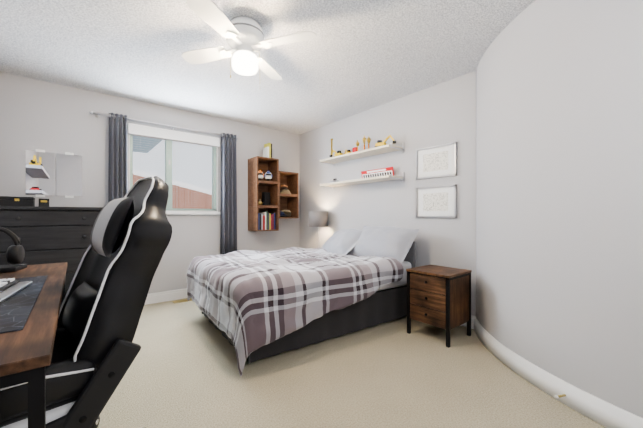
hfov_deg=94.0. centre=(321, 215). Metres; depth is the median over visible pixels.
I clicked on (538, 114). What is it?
wall
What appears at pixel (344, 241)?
pillow
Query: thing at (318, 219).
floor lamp
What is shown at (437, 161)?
picture frame
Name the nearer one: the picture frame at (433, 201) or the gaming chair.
the gaming chair
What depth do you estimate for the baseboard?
1.78 m
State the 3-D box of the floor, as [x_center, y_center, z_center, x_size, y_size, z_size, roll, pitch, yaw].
[-0.157,1.111,2.249,4.070,0.080,4.860,0,0,-39]
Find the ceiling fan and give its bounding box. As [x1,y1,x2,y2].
[182,0,315,89]
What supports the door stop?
attached to the wall
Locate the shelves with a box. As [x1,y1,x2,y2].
[319,135,403,188]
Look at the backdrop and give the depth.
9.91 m
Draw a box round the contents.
[258,143,290,229]
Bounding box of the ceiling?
[0,0,534,134]
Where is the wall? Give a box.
[0,0,642,417]
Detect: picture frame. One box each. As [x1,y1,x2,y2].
[416,142,456,179]
[416,184,456,217]
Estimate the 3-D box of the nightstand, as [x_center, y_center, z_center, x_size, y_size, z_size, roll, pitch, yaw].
[1.055,0.778,2.711,0.417,0.585,0.408,0,0,-39]
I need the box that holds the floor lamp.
[309,211,327,247]
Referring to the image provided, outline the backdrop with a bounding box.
[133,136,211,208]
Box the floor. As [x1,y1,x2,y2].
[97,298,605,427]
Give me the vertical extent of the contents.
1.276 m
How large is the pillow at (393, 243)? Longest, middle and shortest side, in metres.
0.760 x 0.470 x 0.252 m
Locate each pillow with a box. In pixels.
[322,228,362,254]
[350,226,418,263]
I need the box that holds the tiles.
[26,149,81,197]
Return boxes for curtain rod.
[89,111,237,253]
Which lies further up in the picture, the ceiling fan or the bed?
the ceiling fan
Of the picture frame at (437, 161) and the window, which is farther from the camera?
the window
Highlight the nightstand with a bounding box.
[406,265,471,347]
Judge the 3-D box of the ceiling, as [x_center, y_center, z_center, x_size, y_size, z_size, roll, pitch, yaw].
[-0.157,-1.409,2.246,4.070,0.080,4.860,0,0,-39]
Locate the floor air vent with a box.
[172,298,191,303]
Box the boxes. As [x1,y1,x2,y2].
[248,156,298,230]
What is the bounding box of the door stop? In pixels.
[554,394,565,398]
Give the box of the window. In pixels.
[128,123,220,214]
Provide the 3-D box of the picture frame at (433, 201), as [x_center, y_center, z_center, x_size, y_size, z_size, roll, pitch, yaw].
[1.188,-0.145,3.135,0.022,0.330,0.450,0,0,-39]
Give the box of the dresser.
[0,196,102,295]
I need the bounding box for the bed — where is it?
[186,226,418,376]
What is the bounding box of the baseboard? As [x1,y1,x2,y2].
[144,288,642,427]
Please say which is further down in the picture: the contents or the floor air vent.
the floor air vent
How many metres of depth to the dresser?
2.74 m
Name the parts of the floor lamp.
lamp shade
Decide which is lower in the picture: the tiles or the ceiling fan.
the tiles
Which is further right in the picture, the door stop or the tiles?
the door stop
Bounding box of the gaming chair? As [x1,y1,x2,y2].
[0,176,171,427]
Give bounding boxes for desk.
[0,227,66,427]

